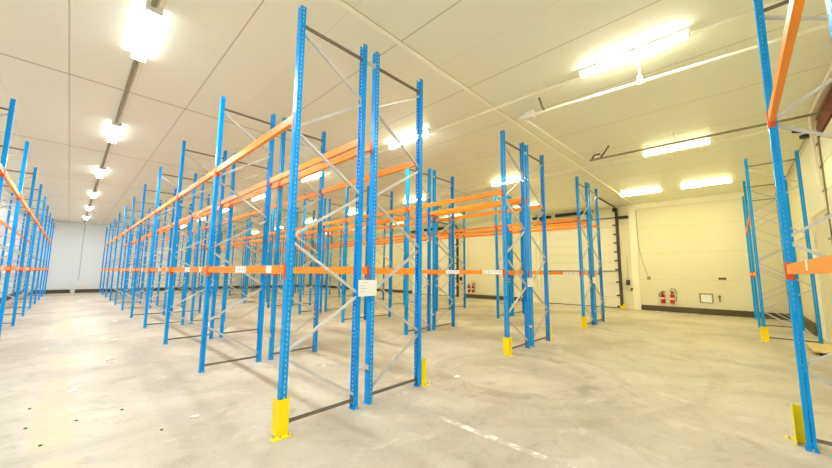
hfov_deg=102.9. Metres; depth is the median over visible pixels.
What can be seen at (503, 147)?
frame
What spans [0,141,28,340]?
frame
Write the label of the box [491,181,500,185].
ceiling lamp
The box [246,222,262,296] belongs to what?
frame
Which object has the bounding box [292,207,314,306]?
frame
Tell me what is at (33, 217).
beam
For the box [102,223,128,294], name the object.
frame
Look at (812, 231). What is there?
pier
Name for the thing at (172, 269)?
beam
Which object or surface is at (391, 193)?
frame
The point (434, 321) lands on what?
frame
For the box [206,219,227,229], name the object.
beam
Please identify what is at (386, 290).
baseboard
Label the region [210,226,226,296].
frame
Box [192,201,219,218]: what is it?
beam
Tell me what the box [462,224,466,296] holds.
trim
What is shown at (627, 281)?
control box
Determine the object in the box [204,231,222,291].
frame
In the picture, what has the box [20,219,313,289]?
wall
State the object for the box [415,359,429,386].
guard
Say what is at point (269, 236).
frame
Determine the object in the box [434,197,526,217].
beam
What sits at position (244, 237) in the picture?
beam
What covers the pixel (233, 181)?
frame
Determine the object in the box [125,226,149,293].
frame
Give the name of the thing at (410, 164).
beam
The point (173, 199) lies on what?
beam
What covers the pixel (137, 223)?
beam
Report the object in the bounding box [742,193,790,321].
frame
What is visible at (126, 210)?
frame
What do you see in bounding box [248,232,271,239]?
beam
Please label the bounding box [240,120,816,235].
conduit
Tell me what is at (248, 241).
frame
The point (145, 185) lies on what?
frame
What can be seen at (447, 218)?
beam
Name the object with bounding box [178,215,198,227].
beam
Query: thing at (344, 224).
frame
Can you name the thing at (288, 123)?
beam
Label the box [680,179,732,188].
ceiling lamp
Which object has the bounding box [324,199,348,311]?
frame
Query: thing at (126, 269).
beam
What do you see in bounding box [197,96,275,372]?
frame
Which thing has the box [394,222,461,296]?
door
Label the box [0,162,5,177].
beam
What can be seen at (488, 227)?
beam
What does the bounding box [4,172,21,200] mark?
beam
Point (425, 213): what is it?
beam
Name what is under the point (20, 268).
beam
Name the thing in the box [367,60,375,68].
spacer
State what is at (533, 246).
trim
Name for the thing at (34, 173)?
frame
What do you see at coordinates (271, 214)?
frame
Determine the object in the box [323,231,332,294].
frame
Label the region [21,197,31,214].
beam
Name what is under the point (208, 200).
frame
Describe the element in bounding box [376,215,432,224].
beam
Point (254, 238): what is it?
frame
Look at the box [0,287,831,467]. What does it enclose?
floor
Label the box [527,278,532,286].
notice sheet
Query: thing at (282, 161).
frame
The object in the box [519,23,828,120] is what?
pipe
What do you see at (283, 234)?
frame
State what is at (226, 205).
beam
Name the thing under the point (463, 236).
frame
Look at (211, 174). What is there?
beam
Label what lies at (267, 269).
beam
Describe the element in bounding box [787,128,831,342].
wall
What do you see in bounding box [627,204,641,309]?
trim
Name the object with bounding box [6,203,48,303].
frame
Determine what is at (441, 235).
beam
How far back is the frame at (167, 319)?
7.54 m
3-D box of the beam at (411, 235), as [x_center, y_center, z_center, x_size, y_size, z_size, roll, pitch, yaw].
[-0.142,0.078,14.807,2.794,0.165,0.054,-6,-9,44]
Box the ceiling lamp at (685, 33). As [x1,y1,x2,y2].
[578,27,690,78]
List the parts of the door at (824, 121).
head panel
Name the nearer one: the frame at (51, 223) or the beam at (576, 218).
the beam at (576, 218)
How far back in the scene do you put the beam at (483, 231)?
13.53 m
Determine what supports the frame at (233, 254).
on the floor at (635, 388)
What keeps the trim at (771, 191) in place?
attached to the wall at (684, 248)
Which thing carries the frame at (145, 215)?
on the floor at (635, 388)
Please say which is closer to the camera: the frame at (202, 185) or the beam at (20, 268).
the beam at (20, 268)
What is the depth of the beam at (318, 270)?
4.54 m
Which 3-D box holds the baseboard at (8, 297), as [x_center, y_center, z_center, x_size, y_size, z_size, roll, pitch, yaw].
[-13.786,2.527,10.180,30.280,0.220,0.100,-6,-9,44]
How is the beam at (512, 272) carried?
attached to the frame at (503, 147)
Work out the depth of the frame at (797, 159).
7.85 m
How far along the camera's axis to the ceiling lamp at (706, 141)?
8.32 m
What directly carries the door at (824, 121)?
in the wall at (822, 229)
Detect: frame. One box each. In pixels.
[0,98,15,202]
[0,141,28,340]
[0,167,36,325]
[0,184,42,316]
[0,193,45,309]
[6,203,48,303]
[11,210,50,300]
[19,217,52,296]
[23,223,54,294]
[99,227,120,292]
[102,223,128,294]
[105,219,134,297]
[109,213,140,300]
[114,206,150,304]
[120,196,161,310]
[120,230,142,290]
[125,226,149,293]
[130,184,176,317]
[130,221,156,295]
[137,215,161,297]
[143,167,196,327]
[145,209,174,303]
[155,201,191,308]
[163,140,226,344]
[170,191,209,314]
[178,234,196,290]
[187,233,201,292]
[190,175,234,323]
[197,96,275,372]
[197,230,216,294]
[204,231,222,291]
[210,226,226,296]
[216,229,233,293]
[219,153,267,337]
[227,219,247,298]
[229,225,245,295]
[240,238,254,288]
[243,216,263,303]
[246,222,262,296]
[252,237,261,290]
[266,214,286,301]
[266,236,278,288]
[267,204,293,307]
[268,117,325,359]
[271,234,281,290]
[277,5,367,422]
[280,234,285,290]
[289,236,298,293]
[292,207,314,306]
[297,232,311,292]
[298,194,325,314]
[302,228,318,295]
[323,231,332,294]
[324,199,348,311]
[327,224,341,296]
[341,180,369,322]
[341,224,354,297]
[363,51,422,404]
[373,191,392,316]
[373,224,385,299]
[391,213,405,305]
[404,161,430,334]
[408,225,414,302]
[432,170,455,329]
[436,205,450,311]
[454,212,465,307]
[494,196,511,318]
[500,130,530,348]
[509,196,523,315]
[524,145,550,346]
[575,176,595,324]
[588,183,605,324]
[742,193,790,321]
[743,176,805,331]
[744,150,823,343]
[753,0,831,453]
[825,0,831,41]
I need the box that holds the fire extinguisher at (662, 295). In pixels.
[659,292,664,302]
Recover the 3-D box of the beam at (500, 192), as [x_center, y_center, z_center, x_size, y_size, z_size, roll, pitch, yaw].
[0.781,-0.737,7.735,2.794,0.165,0.054,-6,-9,44]
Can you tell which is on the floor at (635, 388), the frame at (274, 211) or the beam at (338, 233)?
the frame at (274, 211)
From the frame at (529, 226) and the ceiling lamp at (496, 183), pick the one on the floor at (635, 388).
the frame at (529, 226)
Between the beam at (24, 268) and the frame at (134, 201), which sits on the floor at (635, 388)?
the frame at (134, 201)
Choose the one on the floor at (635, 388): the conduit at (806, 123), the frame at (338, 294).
the frame at (338, 294)
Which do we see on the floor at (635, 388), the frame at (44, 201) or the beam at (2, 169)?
the frame at (44, 201)
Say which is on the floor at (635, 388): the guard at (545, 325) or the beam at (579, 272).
the guard at (545, 325)
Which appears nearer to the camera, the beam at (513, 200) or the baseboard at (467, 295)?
the beam at (513, 200)
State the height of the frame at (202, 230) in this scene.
4.513 m
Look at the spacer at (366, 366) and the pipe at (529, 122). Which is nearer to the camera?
the spacer at (366, 366)
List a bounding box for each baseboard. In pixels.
[0,292,15,303]
[20,284,312,293]
[312,285,411,293]
[466,294,521,300]
[641,305,789,319]
[796,317,817,335]
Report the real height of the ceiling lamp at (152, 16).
0.099 m
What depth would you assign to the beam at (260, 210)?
9.77 m
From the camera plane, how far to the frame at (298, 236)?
23.93 m
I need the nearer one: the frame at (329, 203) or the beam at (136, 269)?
the beam at (136, 269)
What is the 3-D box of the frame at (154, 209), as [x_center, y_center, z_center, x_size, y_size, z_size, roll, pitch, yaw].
[-12.366,1.072,16.137,0.124,4.513,0.945,-6,-9,44]
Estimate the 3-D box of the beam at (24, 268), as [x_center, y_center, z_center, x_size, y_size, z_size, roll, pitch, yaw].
[-12.117,1.093,10.301,2.794,0.165,0.054,-6,-9,44]
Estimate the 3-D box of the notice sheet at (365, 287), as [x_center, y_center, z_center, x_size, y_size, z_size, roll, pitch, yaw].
[-0.590,0.660,4.053,0.005,0.195,0.280,-6,-9,44]
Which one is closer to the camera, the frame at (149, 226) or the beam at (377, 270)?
the beam at (377, 270)
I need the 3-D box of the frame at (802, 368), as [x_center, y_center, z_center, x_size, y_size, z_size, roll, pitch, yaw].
[3.903,-0.325,2.955,0.945,4.513,0.124,-6,-9,44]
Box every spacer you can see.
[359,364,368,370]
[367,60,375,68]
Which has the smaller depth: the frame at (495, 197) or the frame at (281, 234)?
the frame at (495, 197)
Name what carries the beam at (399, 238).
attached to the frame at (403, 275)
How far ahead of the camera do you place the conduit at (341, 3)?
5.32 m
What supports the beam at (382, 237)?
attached to the frame at (403, 275)
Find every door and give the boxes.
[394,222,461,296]
[518,197,627,307]
[792,88,831,241]
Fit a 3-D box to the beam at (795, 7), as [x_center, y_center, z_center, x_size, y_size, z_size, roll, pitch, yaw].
[2.623,-1.272,2.356,0.054,0.165,2.794,-6,-9,44]
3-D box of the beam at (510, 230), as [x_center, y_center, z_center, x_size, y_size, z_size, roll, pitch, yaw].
[2.619,-0.034,13.644,2.794,0.165,0.054,-6,-9,44]
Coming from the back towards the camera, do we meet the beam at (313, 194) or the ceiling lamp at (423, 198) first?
the ceiling lamp at (423, 198)
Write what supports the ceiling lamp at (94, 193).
attached to the ceiling
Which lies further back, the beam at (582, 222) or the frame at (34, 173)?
the beam at (582, 222)
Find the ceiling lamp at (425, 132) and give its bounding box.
[388,129,430,148]
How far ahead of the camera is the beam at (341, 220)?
11.22 m
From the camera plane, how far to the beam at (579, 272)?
10.10 m
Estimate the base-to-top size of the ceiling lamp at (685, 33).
0.099 m
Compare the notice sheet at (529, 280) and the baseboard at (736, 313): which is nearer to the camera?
the notice sheet at (529, 280)
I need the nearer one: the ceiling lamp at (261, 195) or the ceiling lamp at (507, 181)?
the ceiling lamp at (507, 181)
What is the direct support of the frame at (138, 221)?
on the floor at (635, 388)
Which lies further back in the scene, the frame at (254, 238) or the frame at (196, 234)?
the frame at (254, 238)
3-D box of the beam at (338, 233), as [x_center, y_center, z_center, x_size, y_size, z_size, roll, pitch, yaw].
[-3.920,0.059,14.921,2.794,0.165,0.054,-6,-9,44]
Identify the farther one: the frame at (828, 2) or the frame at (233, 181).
the frame at (233, 181)
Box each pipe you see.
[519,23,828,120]
[525,120,586,161]
[590,110,829,160]
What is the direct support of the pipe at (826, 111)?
hanging from the ceiling
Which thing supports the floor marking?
on the floor at (635, 388)
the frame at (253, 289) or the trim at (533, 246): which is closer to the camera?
the trim at (533, 246)
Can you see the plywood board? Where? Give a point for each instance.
(815, 347)
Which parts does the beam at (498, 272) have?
label plate, label plate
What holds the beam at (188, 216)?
attached to the frame at (145, 185)
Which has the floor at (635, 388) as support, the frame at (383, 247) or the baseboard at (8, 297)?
the frame at (383, 247)
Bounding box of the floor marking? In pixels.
[438,416,575,467]
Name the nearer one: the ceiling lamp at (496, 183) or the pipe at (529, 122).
the pipe at (529, 122)
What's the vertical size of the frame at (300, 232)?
4.513 m
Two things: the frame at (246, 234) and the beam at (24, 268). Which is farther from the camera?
the frame at (246, 234)
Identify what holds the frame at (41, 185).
on the floor at (635, 388)
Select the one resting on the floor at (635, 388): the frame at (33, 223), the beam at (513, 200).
the frame at (33, 223)
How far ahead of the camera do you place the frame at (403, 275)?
16.04 m
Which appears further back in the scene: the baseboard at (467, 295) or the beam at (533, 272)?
the baseboard at (467, 295)
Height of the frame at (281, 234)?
4.513 m
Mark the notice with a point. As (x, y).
(704, 298)
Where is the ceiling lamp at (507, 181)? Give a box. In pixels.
[506,177,519,183]
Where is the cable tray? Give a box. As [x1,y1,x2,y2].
[84,0,161,223]
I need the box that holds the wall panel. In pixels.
[800,129,826,219]
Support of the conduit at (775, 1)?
attached to the ceiling
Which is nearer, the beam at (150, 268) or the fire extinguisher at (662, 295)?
the beam at (150, 268)
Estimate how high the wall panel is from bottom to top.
1.728 m
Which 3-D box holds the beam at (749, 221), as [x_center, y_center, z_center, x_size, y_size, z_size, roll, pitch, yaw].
[9.382,-0.404,9.329,0.054,0.165,2.794,-6,-9,44]
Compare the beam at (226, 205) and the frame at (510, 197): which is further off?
the frame at (510, 197)
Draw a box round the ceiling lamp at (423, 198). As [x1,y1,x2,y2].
[403,197,426,203]
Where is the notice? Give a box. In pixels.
[699,293,713,302]
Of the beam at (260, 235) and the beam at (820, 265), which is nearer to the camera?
the beam at (820, 265)
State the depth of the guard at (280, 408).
3.18 m
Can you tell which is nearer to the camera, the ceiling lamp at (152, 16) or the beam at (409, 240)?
the ceiling lamp at (152, 16)
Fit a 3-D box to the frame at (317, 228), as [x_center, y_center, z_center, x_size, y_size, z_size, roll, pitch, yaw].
[-6.909,1.773,21.767,0.124,4.513,0.945,-6,-9,44]
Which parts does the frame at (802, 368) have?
foot plate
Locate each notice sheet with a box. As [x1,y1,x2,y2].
[358,280,376,296]
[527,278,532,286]
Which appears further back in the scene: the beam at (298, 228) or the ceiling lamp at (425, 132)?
the beam at (298, 228)
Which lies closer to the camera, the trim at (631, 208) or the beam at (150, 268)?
the beam at (150, 268)
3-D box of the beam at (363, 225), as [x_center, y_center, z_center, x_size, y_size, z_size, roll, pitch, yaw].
[-2.512,-0.227,12.362,2.794,0.165,0.054,-6,-9,44]
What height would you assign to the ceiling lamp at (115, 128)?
0.099 m
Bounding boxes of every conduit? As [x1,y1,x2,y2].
[173,0,784,230]
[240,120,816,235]
[333,0,633,203]
[808,62,831,186]
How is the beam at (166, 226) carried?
attached to the frame at (134, 201)
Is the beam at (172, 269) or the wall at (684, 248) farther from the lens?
the wall at (684, 248)
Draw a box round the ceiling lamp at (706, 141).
[642,139,711,156]
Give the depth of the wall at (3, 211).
15.61 m
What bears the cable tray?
attached to the ceiling
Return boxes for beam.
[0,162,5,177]
[0,265,10,272]
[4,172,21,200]
[10,265,22,272]
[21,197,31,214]
[23,267,30,271]
[31,210,37,223]
[125,268,134,271]
[130,221,139,230]
[135,268,148,272]
[140,211,154,223]
[149,267,169,273]
[154,195,176,214]
[157,224,170,232]
[170,265,206,275]
[172,215,190,226]
[177,167,214,200]
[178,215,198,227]
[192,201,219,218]
[199,202,229,219]
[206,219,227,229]
[206,263,287,278]
[214,112,293,176]
[221,180,266,206]
[229,181,278,207]
[231,237,247,241]
[232,208,264,221]
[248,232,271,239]
[264,267,355,278]
[269,139,359,186]
[270,190,320,209]
[272,226,302,235]
[274,265,368,278]
[279,141,371,188]
[297,229,322,234]
[303,218,344,227]
[313,232,343,238]
[318,267,416,277]
[322,160,417,196]
[324,222,365,231]
[328,225,365,232]
[329,240,353,243]
[345,207,406,222]
[347,225,389,234]
[356,237,389,241]
[368,212,427,225]
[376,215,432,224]
[376,238,403,241]
[385,240,416,243]
[392,217,449,228]
[392,232,431,239]
[406,269,504,276]
[407,189,502,212]
[411,234,448,238]
[422,236,462,240]
[430,197,520,216]
[430,270,522,275]
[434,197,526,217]
[436,225,495,234]
[450,229,501,236]
[454,205,540,221]
[454,230,510,235]
[454,270,545,276]
[465,231,519,237]
[496,217,578,229]
[497,271,580,276]
[509,221,586,231]
[511,224,586,231]
[531,225,596,231]
[747,211,750,227]
[766,0,804,128]
[784,255,831,279]
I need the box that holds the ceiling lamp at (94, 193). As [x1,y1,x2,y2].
[90,190,97,197]
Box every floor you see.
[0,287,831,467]
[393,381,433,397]
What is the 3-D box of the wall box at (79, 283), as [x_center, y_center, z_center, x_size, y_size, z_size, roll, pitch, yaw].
[-22.872,3.389,22.654,0.100,0.400,0.400,-6,-9,44]
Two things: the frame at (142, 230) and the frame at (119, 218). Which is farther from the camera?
the frame at (142, 230)
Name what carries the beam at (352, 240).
attached to the frame
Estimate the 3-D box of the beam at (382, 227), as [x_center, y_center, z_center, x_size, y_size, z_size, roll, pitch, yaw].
[-1.902,-0.148,12.991,2.794,0.165,0.054,-6,-9,44]
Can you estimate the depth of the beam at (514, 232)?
14.40 m
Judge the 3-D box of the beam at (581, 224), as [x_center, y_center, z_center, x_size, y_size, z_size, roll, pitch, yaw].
[4.637,-0.242,11.714,2.794,0.165,0.054,-6,-9,44]
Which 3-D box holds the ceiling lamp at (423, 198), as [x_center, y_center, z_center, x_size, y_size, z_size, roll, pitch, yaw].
[-0.049,-1.491,14.704,1.380,0.099,0.110,-6,-9,44]
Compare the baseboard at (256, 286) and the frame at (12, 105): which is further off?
the baseboard at (256, 286)
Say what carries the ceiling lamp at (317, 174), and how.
attached to the ceiling
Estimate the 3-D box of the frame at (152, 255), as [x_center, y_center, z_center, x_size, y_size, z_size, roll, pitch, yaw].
[-7.056,0.353,9.580,0.124,4.513,0.945,-6,-9,44]
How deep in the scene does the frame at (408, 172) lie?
8.91 m
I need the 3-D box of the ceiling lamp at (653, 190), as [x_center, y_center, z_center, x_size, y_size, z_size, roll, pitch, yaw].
[8.796,-1.615,12.998,1.380,0.099,0.110,-6,-9,44]
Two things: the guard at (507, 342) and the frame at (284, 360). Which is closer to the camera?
the frame at (284, 360)
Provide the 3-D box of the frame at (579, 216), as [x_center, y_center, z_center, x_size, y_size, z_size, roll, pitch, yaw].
[5.199,0.528,10.188,0.124,4.513,0.945,-6,-9,44]
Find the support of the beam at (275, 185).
attached to the frame at (282, 161)
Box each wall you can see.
[0,187,25,297]
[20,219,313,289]
[312,195,795,313]
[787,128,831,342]
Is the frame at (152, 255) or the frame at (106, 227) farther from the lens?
the frame at (106, 227)
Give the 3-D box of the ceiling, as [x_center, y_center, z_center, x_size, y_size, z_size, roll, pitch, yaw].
[-5.638,-1.458,16.691,34.480,0.200,20.600,-6,-9,44]
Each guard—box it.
[270,396,292,442]
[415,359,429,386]
[503,337,514,356]
[545,325,553,340]
[581,316,589,328]
[758,326,770,341]
[785,404,807,444]
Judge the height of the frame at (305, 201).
4.513 m
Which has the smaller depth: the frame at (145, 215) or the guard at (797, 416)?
the guard at (797, 416)
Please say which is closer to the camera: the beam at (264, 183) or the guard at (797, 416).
the guard at (797, 416)
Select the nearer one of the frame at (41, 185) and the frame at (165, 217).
the frame at (41, 185)
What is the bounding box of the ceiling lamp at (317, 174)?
[301,172,319,181]
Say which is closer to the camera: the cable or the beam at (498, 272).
the beam at (498, 272)
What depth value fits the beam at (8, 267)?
7.08 m
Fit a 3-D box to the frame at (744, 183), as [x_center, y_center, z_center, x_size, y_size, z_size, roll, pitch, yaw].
[10.662,0.544,9.928,0.945,4.513,0.124,-6,-9,44]
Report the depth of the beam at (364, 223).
12.41 m
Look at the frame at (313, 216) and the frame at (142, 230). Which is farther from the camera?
the frame at (142, 230)
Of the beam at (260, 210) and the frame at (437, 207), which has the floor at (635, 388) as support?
the frame at (437, 207)
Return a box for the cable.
[635,210,650,279]
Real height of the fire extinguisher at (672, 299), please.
0.633 m
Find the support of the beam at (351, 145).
attached to the frame at (284, 360)
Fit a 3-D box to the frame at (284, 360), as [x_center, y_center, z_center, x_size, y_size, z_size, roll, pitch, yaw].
[-1.001,-0.269,3.790,0.124,4.513,0.945,-6,-9,44]
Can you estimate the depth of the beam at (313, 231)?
13.88 m
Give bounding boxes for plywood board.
[805,342,831,353]
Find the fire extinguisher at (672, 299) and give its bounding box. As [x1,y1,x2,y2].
[670,288,676,303]
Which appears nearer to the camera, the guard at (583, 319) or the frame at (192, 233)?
the guard at (583, 319)
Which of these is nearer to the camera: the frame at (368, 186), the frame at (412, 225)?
the frame at (368, 186)
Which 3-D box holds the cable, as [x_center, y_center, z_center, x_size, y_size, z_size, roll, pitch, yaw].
[10.246,0.466,14.986,0.398,3.170,0.075,-6,-9,44]
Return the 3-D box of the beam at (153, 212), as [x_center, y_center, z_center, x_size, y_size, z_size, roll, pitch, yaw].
[-8.361,-0.512,10.338,2.794,0.165,0.054,-6,-9,44]
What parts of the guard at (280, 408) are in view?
plate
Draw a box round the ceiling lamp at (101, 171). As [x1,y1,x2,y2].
[96,166,105,178]
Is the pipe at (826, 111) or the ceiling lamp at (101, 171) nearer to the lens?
the pipe at (826, 111)
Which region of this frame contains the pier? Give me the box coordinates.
[805,218,830,341]
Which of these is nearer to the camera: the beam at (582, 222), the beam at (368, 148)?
the beam at (368, 148)
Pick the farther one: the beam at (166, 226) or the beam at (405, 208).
the beam at (166, 226)
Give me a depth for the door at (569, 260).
16.78 m
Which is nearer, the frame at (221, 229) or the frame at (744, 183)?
the frame at (744, 183)
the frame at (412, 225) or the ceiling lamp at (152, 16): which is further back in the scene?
the frame at (412, 225)
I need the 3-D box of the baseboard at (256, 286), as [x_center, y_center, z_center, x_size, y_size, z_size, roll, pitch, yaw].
[-17.844,4.530,27.775,0.120,0.240,20.000,-6,-9,44]
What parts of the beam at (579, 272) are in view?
label plate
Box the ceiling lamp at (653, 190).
[620,188,661,196]
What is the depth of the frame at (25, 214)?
16.84 m
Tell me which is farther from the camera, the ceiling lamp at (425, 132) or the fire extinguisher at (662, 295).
the fire extinguisher at (662, 295)
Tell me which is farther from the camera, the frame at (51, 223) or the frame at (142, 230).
the frame at (142, 230)
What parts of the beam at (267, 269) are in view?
label plate, label plate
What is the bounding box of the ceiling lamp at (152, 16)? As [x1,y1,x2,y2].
[131,1,163,62]
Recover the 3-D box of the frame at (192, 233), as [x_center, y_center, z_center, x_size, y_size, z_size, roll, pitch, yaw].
[-16.075,1.996,24.346,0.124,4.513,0.945,-6,-9,44]
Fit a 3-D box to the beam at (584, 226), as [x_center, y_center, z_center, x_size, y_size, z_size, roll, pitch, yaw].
[5.246,-0.164,12.343,2.794,0.165,0.054,-6,-9,44]
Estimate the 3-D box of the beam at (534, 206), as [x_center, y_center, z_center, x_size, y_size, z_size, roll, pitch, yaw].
[2.134,-0.564,9.131,2.794,0.165,0.054,-6,-9,44]
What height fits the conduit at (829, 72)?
1.360 m
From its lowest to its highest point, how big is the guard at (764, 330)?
0.335 m
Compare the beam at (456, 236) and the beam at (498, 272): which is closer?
the beam at (498, 272)
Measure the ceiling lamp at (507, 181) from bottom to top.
0.099 m
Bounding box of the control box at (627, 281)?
[626,256,632,291]
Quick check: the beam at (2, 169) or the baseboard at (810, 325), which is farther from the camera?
the baseboard at (810, 325)
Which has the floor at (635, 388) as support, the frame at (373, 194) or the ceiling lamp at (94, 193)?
the frame at (373, 194)
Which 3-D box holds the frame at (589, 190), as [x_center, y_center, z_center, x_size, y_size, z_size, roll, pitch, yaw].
[5.943,0.623,10.955,0.124,4.513,0.945,-6,-9,44]
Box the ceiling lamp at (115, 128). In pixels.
[107,121,121,143]
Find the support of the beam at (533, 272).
attached to the frame at (529, 226)
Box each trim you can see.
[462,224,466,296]
[530,216,538,302]
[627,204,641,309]
[635,188,775,208]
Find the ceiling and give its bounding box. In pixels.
[0,0,831,240]
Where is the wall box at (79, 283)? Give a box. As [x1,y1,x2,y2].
[77,281,85,286]
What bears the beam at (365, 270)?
attached to the frame at (373, 194)
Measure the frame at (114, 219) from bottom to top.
4.513 m
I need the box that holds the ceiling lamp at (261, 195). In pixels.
[252,193,265,200]

